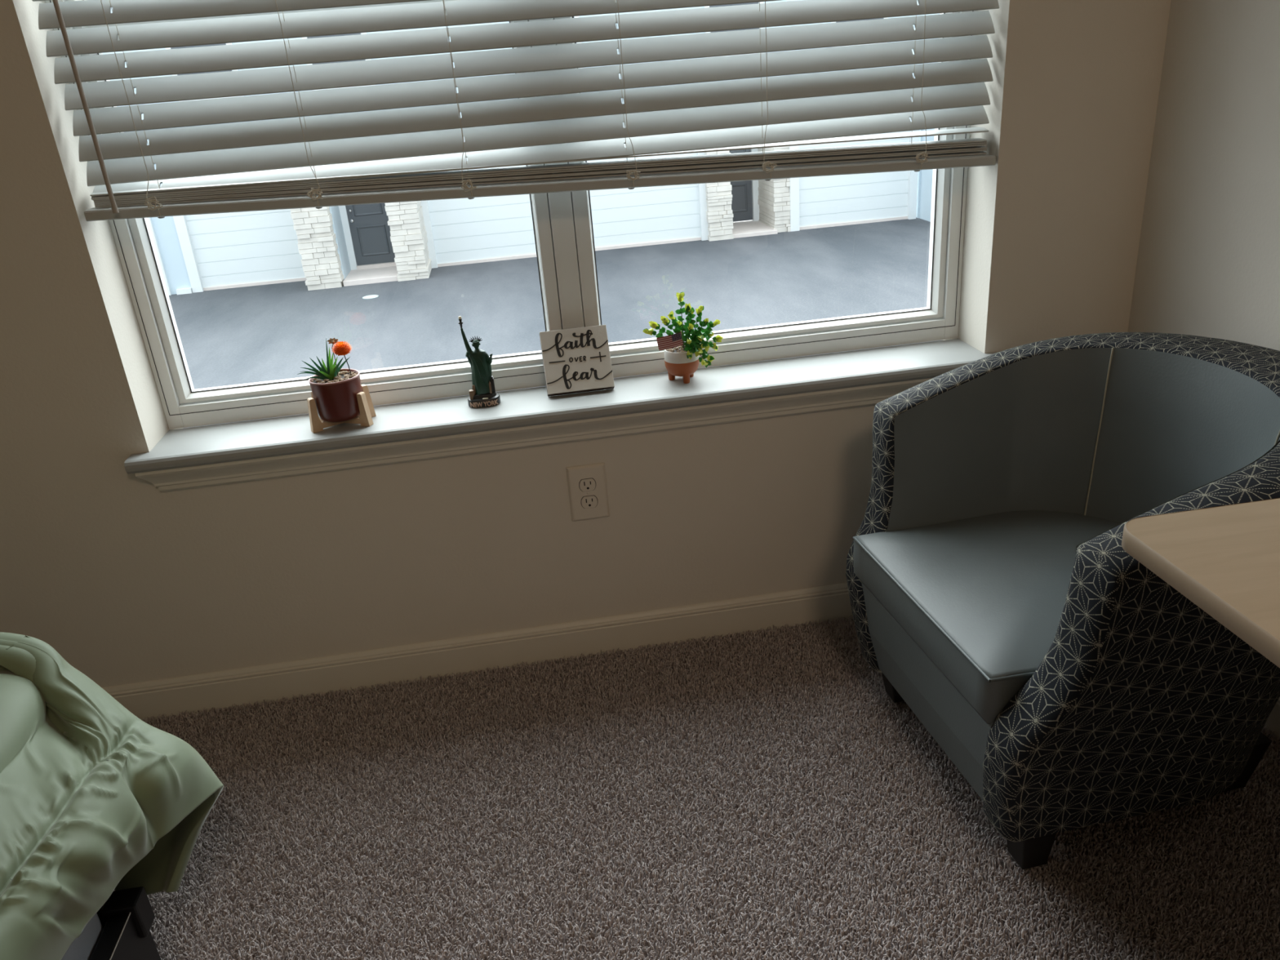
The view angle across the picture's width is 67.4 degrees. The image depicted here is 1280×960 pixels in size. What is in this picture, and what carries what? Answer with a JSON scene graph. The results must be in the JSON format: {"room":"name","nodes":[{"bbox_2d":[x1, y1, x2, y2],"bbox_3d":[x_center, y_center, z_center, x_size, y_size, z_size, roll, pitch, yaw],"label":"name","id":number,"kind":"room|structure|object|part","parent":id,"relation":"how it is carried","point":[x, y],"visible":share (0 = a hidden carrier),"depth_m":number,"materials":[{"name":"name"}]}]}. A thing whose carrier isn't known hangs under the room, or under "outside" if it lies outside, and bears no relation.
{"room":"bedroom","nodes":[
{"label":"bedroom","id":0,"kind":"room"},
{"bbox_2d":[457,315,463,328],"bbox_3d":[-0.351,-0.306,1.880,0.010,0.030,0.010,-7,24,-6],"label":"torch","id":1,"kind":"object","parent":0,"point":[460,322],"depth_m":1.88,"materials":[{"name":"green"}]},
{"bbox_2d":[0,0,1171,687],"bbox_3d":[-0.917,-0.779,1.641,4.011,2.670,0.200,-7,24,-6],"label":"wall","id":2,"kind":"structure","parent":0,"point":[129,580],"depth_m":1.94,"materials":[{"name":"paint"}]},
{"bbox_2d":[44,0,561,429],"bbox_3d":[-0.613,-0.813,1.742,0.814,1.414,0.076,-7,24,-6],"label":"window","id":3,"kind":"structure","parent":2,"relation":"in","point":[184,406],"depth_m":1.95,"materials":[{"name":"white plastic"}]},
{"bbox_2d":[31,0,999,221],"bbox_3d":[-0.178,-0.988,1.591,1.667,1.037,0.106,-7,24,-6],"label":"window blind","id":4,"kind":"object","parent":3,"relation":"attached to","point":[410,153],"visible":1,"depth_m":1.72,"materials":[{"name":"grey plastic"}]},
{"bbox_3d":[-0.880,-0.911,1.501,0.010,0.922,0.048,-2,24,5],"label":"ladder cord","id":5,"kind":"part","parent":4,"relation":"part of","materials":[{"name":"white fabric"}]},
{"bbox_3d":[-0.613,-0.941,1.530,0.010,0.931,0.048,-12,25,-17],"label":"ladder cord","id":6,"kind":"part","parent":4,"relation":"part of","materials":[{"name":"white fabric"}]},
{"bbox_3d":[-0.347,-0.970,1.558,0.010,0.940,0.048,-2,24,5],"label":"ladder cord","id":7,"kind":"part","parent":4,"relation":"part of","materials":[{"name":"white fabric"}]},
{"bbox_3d":[-0.141,-0.546,1.781,1.664,0.072,0.052,-7,24,-6],"label":"rail","id":8,"kind":"part","parent":4,"relation":"part of","materials":[{"name":"grey plastic"}]},
{"bbox_3d":[-0.054,-1.003,1.590,0.010,0.949,0.048,-12,25,-17],"label":"ladder cord","id":9,"kind":"part","parent":4,"relation":"part of","materials":[{"name":"white fabric"}]},
{"bbox_3d":[0.202,-1.032,1.618,0.010,0.958,0.048,-2,24,5],"label":"ladder cord","id":10,"kind":"part","parent":4,"relation":"part of","materials":[{"name":"white fabric"}]},
{"bbox_3d":[0.494,-1.064,1.650,0.011,0.967,0.048,-12,25,-17],"label":"ladder cord","id":11,"kind":"part","parent":4,"relation":"part of","materials":[{"name":"white fabric"}]},
{"bbox_2d":[102,582,853,719],"bbox_3d":[-0.805,0.438,2.058,3.811,0.088,0.014,-7,24,-6],"label":"baseboard","id":12,"kind":"structure","parent":2,"relation":"attached to","point":[277,681],"depth_m":2.10,"materials":[{"name":"beige paint"}]},
{"bbox_2d":[134,377,934,491],"bbox_3d":[-0.102,-0.102,1.926,1.726,0.056,0.037,-7,24,-6],"label":"trim","id":13,"kind":"structure","parent":2,"relation":"attached to","point":[265,468],"depth_m":1.91,"materials":[{"name":"beige paint"}]},
{"bbox_2d":[527,17,584,329],"bbox_3d":[-0.187,-0.867,1.785,0.045,1.414,0.077,-7,24,-6],"label":"trim","id":14,"kind":"structure","parent":2,"relation":"attached to","point":[560,206],"depth_m":1.93,"materials":[{"name":"white plastic"}]},
{"bbox_2d":[124,338,998,473],"bbox_3d":[-0.114,-0.162,1.962,1.745,0.026,0.170,-7,24,-6],"label":"windowsill","id":15,"kind":"structure","parent":2,"relation":"attached to","point":[453,415],"depth_m":1.92,"materials":[{"name":"grey paint"}]},
{"bbox_2d":[297,337,376,433],"bbox_3d":[-0.598,-0.189,1.868,0.132,0.172,0.097,-7,24,-6],"label":"potted plant","id":16,"kind":"object","parent":15,"relation":"on","point":[339,396],"visible":1,"depth_m":1.85,"materials":[{"name":"ceramic"}]},
{"bbox_3d":[-0.632,-0.126,1.861,0.021,0.066,0.013,-20,28,-31],"label":"stand leg","id":17,"kind":"part","parent":16,"relation":"part of","materials":[{"name":"brown wood"}]},
{"bbox_3d":[-0.590,-0.164,1.880,0.096,0.083,0.096,-7,24,-6],"label":"pot","id":18,"kind":"part","parent":16,"relation":"part of","materials":[{"name":"ceramic"}]},
{"bbox_3d":[-0.577,-0.230,1.857,0.028,0.070,0.007,-6,24,-4],"label":"stem","id":19,"kind":"part","parent":16,"relation":"part of","materials":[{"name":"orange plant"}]},
{"bbox_3d":[-0.573,-0.254,1.845,0.040,0.028,0.040,-7,24,-6],"label":"flower","id":20,"kind":"part","parent":16,"relation":"part of","materials":[{"name":"orange plant"}]},
{"bbox_3d":[-0.537,-0.138,1.871,0.021,0.066,0.013,4,25,20],"label":"stand leg","id":21,"kind":"part","parent":16,"relation":"part of","materials":[{"name":"brown wood"}]},
{"bbox_3d":[-0.545,-0.158,1.917,0.021,0.066,0.013,-20,28,-31],"label":"stand leg","id":22,"kind":"part","parent":16,"relation":"part of","materials":[{"name":"brown wood"}]},
{"bbox_2d":[457,315,500,408],"bbox_3d":[-0.322,-0.239,1.913,0.065,0.184,0.048,-7,24,-6],"label":"figurine","id":23,"kind":"object","parent":15,"relation":"on","point":[482,393],"visible":1,"depth_m":1.92,"materials":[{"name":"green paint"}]},
{"bbox_2d":[539,324,614,396],"bbox_3d":[-0.129,-0.244,1.964,0.137,0.124,0.082,-8,24,-6],"label":"block sign","id":24,"kind":"object","parent":15,"relation":"on","point":[575,360],"visible":1,"depth_m":1.95,"materials":[{"name":"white wood"}]},
{"bbox_2d":[642,291,723,383],"bbox_3d":[0.089,-0.292,1.960,0.154,0.182,0.080,2,25,16],"label":"potted plant","id":25,"kind":"object","parent":15,"relation":"on","point":[684,364],"visible":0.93,"depth_m":1.95,"materials":[{"name":"green plant"}]},
{"bbox_2d":[656,330,683,352],"bbox_3d":[0.060,-0.274,1.928,0.054,0.047,0.010,-11,24,-15],"label":"flag","id":26,"kind":"object","parent":25,"relation":"in","point":[673,340],"visible":1,"depth_m":1.92,"materials":[{"name":"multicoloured fabric"}]},
{"bbox_2d":[566,462,609,521],"bbox_3d":[-0.107,0.027,1.995,0.080,0.123,0.009,-7,24,-6],"label":"wall outlet","id":27,"kind":"object","parent":2,"relation":"attached to","point":[587,484],"visible":1,"depth_m":1.99,"materials":[{"name":"beige plastic"}]},
{"bbox_2d":[578,477,595,491],"bbox_3d":[-0.108,0.010,1.984,0.036,0.028,0.002,-7,24,-6],"label":"receptacle","id":28,"kind":"object","parent":27,"relation":"attached to","point":[585,484],"depth_m":1.98,"materials":[{"name":"beige plastic"}]},
{"bbox_2d":[581,494,597,508],"bbox_3d":[-0.105,0.046,2.000,0.036,0.028,0.002,-7,24,-6],"label":"receptacle","id":29,"kind":"object","parent":27,"relation":"attached to","point":[588,501],"depth_m":2.00,"materials":[{"name":"beige plastic"}]},
{"bbox_2d":[553,0,977,377],"bbox_3d":[0.240,-0.921,1.829,0.818,1.414,0.076,-7,24,-6],"label":"window","id":30,"kind":"structure","parent":2,"relation":"in","point":[940,320],"depth_m":2.06,"materials":[{"name":"white plastic"}]},
{"bbox_2d":[664,359,699,376],"bbox_3d":[0.087,-0.234,1.987,0.072,0.035,0.072,-7,24,-6],"label":"pot","id":31,"kind":"object","parent":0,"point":[675,367],"depth_m":1.96,"materials":[{"name":"ceramic"}]},
{"bbox_2d":[146,618,1279,959],"bbox_3d":[-0.508,1.308,0.232,4.011,0.084,4.500,-7,24,-6],"label":"floor","id":32,"kind":"structure","parent":0,"point":[1078,880],"depth_m":1.58,"materials":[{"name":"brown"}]},
{"bbox_2d":[61,886,160,959],"bbox_3d":[-1.139,1.027,0.203,1.372,0.514,2.045,-7,24,-6],"label":"bed","id":33,"kind":"object","parent":32,"relation":"on","point":[120,930],"visible":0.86,"depth_m":1.15,"materials":[{"name":"black fabric"}]},
{"bbox_3d":[-1.152,0.910,0.137,1.310,0.246,1.998,-7,24,-6],"label":"mattress","id":34,"kind":"part","parent":33,"relation":"part of","materials":[{"name":"grey fabric"}]},
{"bbox_3d":[-1.281,0.720,1.151,1.318,0.250,0.026,-7,24,-6],"label":"panel","id":35,"kind":"part","parent":33,"relation":"part of","materials":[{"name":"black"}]},
{"bbox_2d":[0,631,223,959],"bbox_3d":[-1.124,0.685,0.491,1.406,0.416,1.632,-7,24,-6],"label":"comforter","id":36,"kind":"object","parent":33,"relation":"on","point":[97,800],"visible":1,"depth_m":1.02,"materials":[{"name":"green fabric"}]},
{"bbox_3d":[-0.475,1.023,0.301,0.026,0.255,2.038,-7,24,-6],"label":"panel","id":37,"kind":"part","parent":33,"relation":"part of","materials":[{"name":"black wood"}]},
{"bbox_2d":[139,614,1279,959],"bbox_3d":[-0.138,0.742,1.329,2.727,0.016,1.759,-7,24,-6],"label":"carpet","id":38,"kind":"object","parent":32,"relation":"on","point":[1272,754],"visible":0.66,"depth_m":1.63,"materials":[{"name":"carpet"}]},
{"bbox_2d":[845,332,1279,870],"bbox_3d":[0.763,0.160,1.608,0.654,0.688,0.690,-9,24,-9],"label":"armchair","id":39,"kind":"object","parent":38,"relation":"on","point":[995,593],"visible":0.9,"depth_m":1.52,"materials":[{"name":"fabric"}]},
{"bbox_3d":[0.504,0.378,1.890,0.062,0.103,0.062,-9,24,-9],"label":"leg","id":40,"kind":"part","parent":39,"relation":"part of","materials":[{"name":"black wood"}]},
{"bbox_3d":[0.584,0.333,1.639,0.245,0.198,0.450,-9,24,-9],"label":"panel","id":41,"kind":"part","parent":39,"relation":"part of","materials":[{"name":"grey leather"}]},
{"bbox_2d":[853,510,1119,724],"bbox_3d":[0.687,0.185,1.604,0.493,0.106,0.482,-9,24,-9],"label":"seat cushion","id":42,"kind":"object","parent":39,"relation":"on","point":[980,595],"depth_m":1.57,"materials":[{"name":"grey leather"}]},
{"bbox_3d":[0.600,0.548,1.482,0.062,0.103,0.062,-9,24,-9],"label":"leg","id":43,"kind":"part","parent":39,"relation":"part of","materials":[{"name":"black wood"}]},
{"bbox_3d":[0.993,0.464,1.601,0.062,0.103,0.062,-9,24,-9],"label":"leg","id":44,"kind":"part","parent":39,"relation":"part of","materials":[{"name":"black wood"}]},
{"bbox_2d":[1121,497,1279,667],"bbox_3d":[0.930,0.559,0.625,0.675,0.720,1.191,-7,24,-6],"label":"desk","id":45,"kind":"object","parent":32,"relation":"on","point":[1224,559],"visible":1,"depth_m":0.91,"materials":[{"name":"brown wood"}]},
{"bbox_2d":[1127,0,1279,351],"bbox_3d":[1.325,-0.172,-0.166,0.100,2.670,4.200,-7,24,-6],"label":"wall","id":46,"kind":"structure","parent":0,"point":[1208,263],"depth_m":1.72,"materials":[{"name":"paint"}]},
{"bbox_2d":[1264,697,1279,737],"bbox_3d":[1.366,1.011,0.343,0.014,0.088,4.200,-7,24,-6],"label":"baseboard","id":47,"kind":"structure","parent":46,"relation":"attached to","point":[1273,722],"depth_m":1.73,"materials":[{"name":"beige paint"}]},
{"label":"outside","id":48,"kind":"structure","parent":0,"visible":0},
{"bbox_2d":[168,217,937,428],"bbox_3d":[-2.873,-5.287,22.088,60.000,0.200,38.500,-7,24,-6],"label":"ground","id":49,"kind":"structure","parent":48,"point":[253,334],"depth_m":16.56,"materials":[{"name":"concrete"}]},
{"bbox_2d":[362,294,378,299],"bbox_3d":[-5.043,-3.426,17.974,0.300,0.017,0.300,-7,24,-6],"label":"utility cover","id":50,"kind":"object","parent":49,"relation":"on","point":[371,296],"visible":1,"depth_m":17.93,"materials":[{"name":"grey metal"}]},
{"bbox_2d":[102,0,939,295],"bbox_3d":[-3.067,-8.349,20.179,28.800,7.050,5.550,-7,24,-6],"label":"house","id":51,"kind":"structure","parent":49,"relation":"on","point":[326,247],"depth_m":20.09,"materials":[{"name":"grey"}]},
{"bbox_3d":[-9.197,-5.058,19.316,0.200,2.550,0.170,-7,24,-6],"label":"door trim","id":52,"kind":"part","parent":51,"relation":"part of","materials":[{"name":"white"}]},
{"bbox_3d":[-6.134,-5.534,19.828,0.170,2.550,0.200,-7,24,-6],"label":"door trim","id":53,"kind":"part","parent":51,"relation":"part of","materials":[{"name":"white"}]},
{"bbox_3d":[-5.641,-5.877,19.691,0.585,0.882,0.021,-7,24,-6],"label":"door panel","id":54,"kind":"part","parent":51,"relation":"part of","materials":[{"name":"grey paint"}]},
{"bbox_3d":[-5.614,-5.488,19.901,0.860,2.050,0.050,-7,24,-6],"label":"entry door","id":55,"kind":"part","parent":51,"relation":"part of","materials":[{"name":"grey paint"}]},
{"bbox_3d":[-5.570,-5.006,20.072,0.585,0.615,0.021,-7,24,-6],"label":"door panel","id":56,"kind":"part","parent":51,"relation":"part of","materials":[{"name":"grey paint"}]},
{"bbox_3d":[-4.470,-5.658,19.798,0.200,2.550,0.170,-7,24,-6],"label":"door trim","id":57,"kind":"part","parent":51,"relation":"part of","materials":[{"name":"white"}]},
{"bbox_3d":[1.314,-6.393,20.388,0.160,2.550,0.170,-7,24,-6],"label":"door trim","id":58,"kind":"part","parent":51,"relation":"part of","materials":[{"name":"white"}]},
{"bbox_3d":[2.178,-6.440,21.989,0.571,0.615,0.021,-7,24,-6],"label":"door panel","id":59,"kind":"part","parent":51,"relation":"part of","materials":[{"name":"grey paint"}]},
{"bbox_3d":[2.134,-6.923,21.817,0.840,2.050,0.050,-7,24,-6],"label":"entry door","id":60,"kind":"part","parent":51,"relation":"part of","materials":[{"name":"grey paint"}]},
{"bbox_3d":[2.600,-7.110,21.783,0.160,2.550,0.200,-7,24,-6],"label":"door trim","id":61,"kind":"part","parent":51,"relation":"part of","materials":[{"name":"white paint"}]},
{"bbox_3d":[3.288,-6.644,20.590,0.200,2.550,0.170,-7,24,-6],"label":"door trim","id":62,"kind":"part","parent":51,"relation":"part of","materials":[{"name":"white"}]},
{"bbox_3d":[5.933,-6.980,20.860,0.160,2.550,0.170,-7,24,-6],"label":"door trim","id":63,"kind":"part","parent":51,"relation":"part of","materials":[{"name":"white paint"}]}
]}

